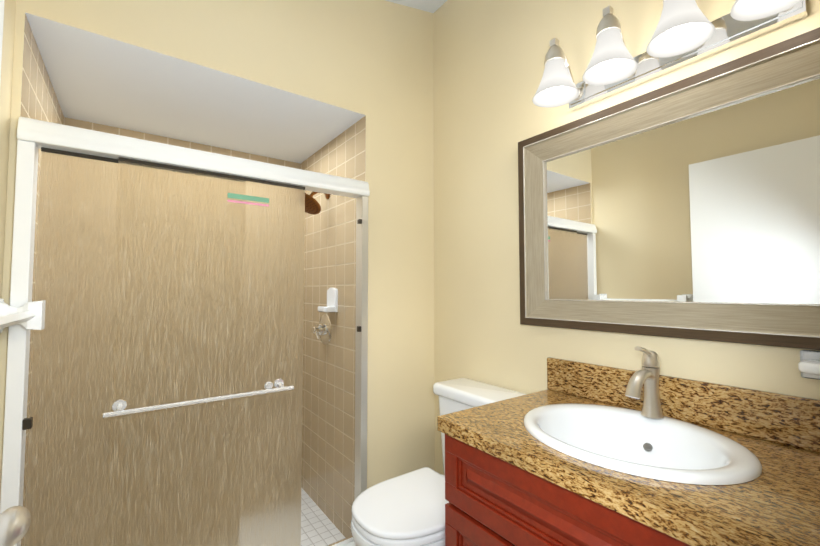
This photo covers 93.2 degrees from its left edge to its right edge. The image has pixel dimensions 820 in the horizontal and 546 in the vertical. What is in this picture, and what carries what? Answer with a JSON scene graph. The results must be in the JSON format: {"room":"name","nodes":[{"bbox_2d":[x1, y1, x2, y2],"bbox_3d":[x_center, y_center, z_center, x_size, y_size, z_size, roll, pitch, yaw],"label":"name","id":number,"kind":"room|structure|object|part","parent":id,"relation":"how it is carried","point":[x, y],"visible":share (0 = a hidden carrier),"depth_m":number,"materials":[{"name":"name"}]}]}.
{"room":"bathroom","nodes":[
{"label":"bathroom","id":0,"kind":"room"},
{"bbox_2d":[0,0,15,298],"bbox_3d":[-0.703,0.053,0.457,0.001,2.431,1.668,2,-3,-36],"label":"wall","id":1,"kind":"structure","parent":0,"point":[7,59],"depth_m":1.11,"materials":[{"name":"paint"}]},
{"bbox_2d":[0,299,45,332],"bbox_3d":[-0.946,0.110,0.877,0.099,0.096,0.614,2,-3,-36],"label":"towel rail","id":2,"kind":"object","parent":1,"relation":"attached to","point":[29,315],"visible":1,"depth_m":1.09,"materials":[{"name":"white plastic"}]},
{"bbox_2d":[20,14,67,545],"bbox_3d":[-1.430,0.268,1.488,0.002,2.097,0.870,2,-3,-36],"label":"shower wall tile","id":3,"kind":"structure","parent":1,"relation":"attached to","point":[39,101],"depth_m":1.38,"materials":[{"name":"beige tile"}]},
{"bbox_2d":[25,12,364,163],"bbox_3d":[-0.953,-0.763,1.888,1.186,0.001,0.882,2,-3,-36],"label":"ceiling","id":4,"kind":"structure","parent":0,"point":[99,79],"depth_m":1.73,"materials":[{"name":"paint"}]},
{"bbox_2d":[0,0,434,497],"bbox_3d":[-0.531,-0.073,1.617,1.630,2.790,0.001,2,-3,-36],"label":"wall","id":5,"kind":"structure","parent":0,"point":[372,61],"depth_m":1.88,"materials":[{"name":"paint"}]},
{"bbox_2d":[68,118,299,168],"bbox_3d":[-1.211,0.300,2.197,1.186,2.097,0.002,2,-3,-36],"label":"shower wall tile","id":6,"kind":"structure","parent":5,"relation":"attached to","point":[71,122],"depth_m":2.17,"materials":[{"name":"beige tile"}]},
{"bbox_2d":[300,115,365,537],"bbox_3d":[-0.468,0.300,2.182,0.002,2.097,0.870,2,-3,-36],"label":"shower wall tile","id":7,"kind":"structure","parent":5,"relation":"attached to","point":[328,446],"depth_m":2.11,"materials":[{"name":"beige tile"}]},
{"bbox_2d":[305,192,329,214],"bbox_3d":[-0.546,-0.408,2.148,0.204,0.153,0.169,2,-3,-36],"label":"shower head","id":8,"kind":"object","parent":7,"relation":"attached to","point":[312,206],"visible":0.67,"depth_m":2.13},
{"bbox_2d":[312,314,331,344],"bbox_3d":[-0.508,0.318,2.173,0.074,0.172,0.172,2,-3,-36],"label":"shower valve","id":9,"kind":"object","parent":7,"relation":"attached to","point":[322,329],"visible":1,"depth_m":2.15,"materials":[{"name":"silver metal"}]},
{"bbox_2d":[318,287,337,311],"bbox_3d":[-0.449,0.144,2.101,0.072,0.132,0.112,2,-3,-36],"label":"soap dish","id":10,"kind":"object","parent":7,"relation":"attached to","point":[332,299],"visible":1,"depth_m":2.08,"materials":[{"name":"white ceramic"}]},
{"bbox_2d":[328,536,351,545],"bbox_3d":[-0.706,1.271,1.453,1.184,0.090,0.120,2,-3,-36],"label":"sill","id":11,"kind":"structure","parent":5,"relation":"attached to","point":[340,541],"depth_m":1.79,"materials":[{"name":"tile"}]},
{"bbox_2d":[0,117,369,545],"bbox_3d":[-0.690,0.387,1.472,1.182,1.675,0.078,2,-3,-36],"label":"shower door","id":12,"kind":"structure","parent":11,"relation":"on","point":[154,285],"depth_m":1.34,"materials":[{"name":"beige glass"}]},
{"bbox_3d":[-0.798,0.385,1.400,0.832,1.579,0.036,2,-3,-36],"label":"glass","id":13,"kind":"part","parent":12,"relation":"part of","materials":[{"name":"glass"}]},
{"bbox_2d":[41,147,304,189],"bbox_3d":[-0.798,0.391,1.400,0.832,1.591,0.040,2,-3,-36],"label":"door track","id":14,"kind":"object","parent":12,"relation":"attached to","point":[157,165],"visible":0.36,"depth_m":1.36,"materials":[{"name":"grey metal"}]},
{"bbox_2d":[103,379,293,417],"bbox_3d":[-0.721,0.439,1.394,0.597,0.038,0.059,2,-3,-36],"label":"bar","id":15,"kind":"object","parent":12,"relation":"attached to","point":[118,407],"visible":1,"depth_m":1.34,"materials":[{"name":"white metal"}]},
{"bbox_2d":[227,193,268,206],"bbox_3d":[-0.633,-0.287,1.526,0.155,0.034,0.001,2,-3,-36],"label":"label","id":16,"kind":"object","parent":12,"relation":"attached to","point":[247,197],"visible":1,"depth_m":1.52,"materials":[{"name":"green"}]},
{"bbox_2d":[385,0,446,12],"bbox_3d":[-0.042,-1.318,0.997,1.630,0.359,1.668,2,-3,-36],"label":"ceiling","id":17,"kind":"structure","parent":0,"point":[432,6],"depth_m":2.06,"materials":[{"name":"paint"}]},
{"bbox_2d":[433,0,819,475],"bbox_3d":[0.618,-0.082,1.419,0.001,2.790,1.668,2,-3,-36],"label":"wall","id":18,"kind":"structure","parent":0,"point":[489,68],"depth_m":1.69,"materials":[{"name":"paint"}]},
{"bbox_2d":[518,27,819,349],"bbox_3d":[0.766,-0.185,1.179,0.045,0.750,1.040,2,-3,-36],"label":"mirror","id":19,"kind":"object","parent":18,"relation":"attached to","point":[687,208],"visible":1,"depth_m":1.13,"materials":[{"name":"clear mirror"}]},
{"label":"glass","id":20,"kind":"part","parent":19,"relation":"part of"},
{"bbox_2d":[532,0,807,110],"bbox_3d":[0.696,-0.711,1.134,0.239,0.200,0.705,2,-3,-36],"label":"sconce","id":21,"kind":"object","parent":18,"relation":"attached to","point":[686,32],"visible":1,"depth_m":1.12,"materials":[{"name":"white glass"}]},
{"bbox_2d":[798,350,819,379],"bbox_3d":[0.959,0.214,0.844,0.105,0.065,0.170,2,-3,-36],"label":"soap tray","id":22,"kind":"object","parent":18,"relation":"attached to","point":[809,365],"visible":1,"depth_m":0.90,"materials":[{"name":"white ceramic"}]},
{"label":"floor","id":23,"kind":"structure","parent":0,"visible":0},
{"bbox_2d":[301,487,344,545],"bbox_3d":[-0.953,1.311,1.793,1.186,0.001,0.882,2,-3,-36],"label":"shower floor","id":24,"kind":"structure","parent":23,"relation":"on","point":[318,527],"depth_m":2.02,"materials":[{"name":"tile"}]},
{"bbox_2d":[351,378,525,545],"bbox_3d":[0.103,0.900,1.484,0.686,0.834,0.422,2,-3,-36],"label":"toilet","id":25,"kind":"object","parent":23,"relation":"on","point":[407,509],"visible":0.48,"depth_m":1.41,"materials":[{"name":"white ceramic"}]},
{"bbox_2d":[437,346,819,545],"bbox_3d":[0.574,0.746,0.954,0.568,1.093,0.900,2,-3,-36],"label":"bathroom vanity","id":26,"kind":"object","parent":23,"relation":"on","point":[575,453],"visible":1,"depth_m":0.95,"materials":[{"name":"brown stone"}]},
{"bbox_2d":[524,403,761,484],"bbox_3d":[0.557,0.493,1.003,0.450,0.173,0.532,2,-3,-36],"label":"sink","id":27,"kind":"object","parent":26,"relation":"in","point":[637,447],"depth_m":1.03,"materials":[{"name":"white ceramic"}]},
{"bbox_2d":[625,346,663,418],"bbox_3d":[0.658,0.308,1.094,0.157,0.205,0.056,2,-3,-36],"label":"faucet","id":28,"kind":"object","parent":26,"relation":"on","point":[648,376],"depth_m":1.10,"materials":[{"name":"silver metal"}]},
{"label":"wall","id":29,"kind":"structure","parent":0,"visible":0},
{"bbox_2d":[0,0,30,545],"bbox_3d":[-0.420,0.234,0.257,0.135,2.028,0.926,2,-3,-36],"label":"door leaf","id":30,"kind":"structure","parent":29,"relation":"in","point":[15,521],"depth_m":0.59,"materials":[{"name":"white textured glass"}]}
]}

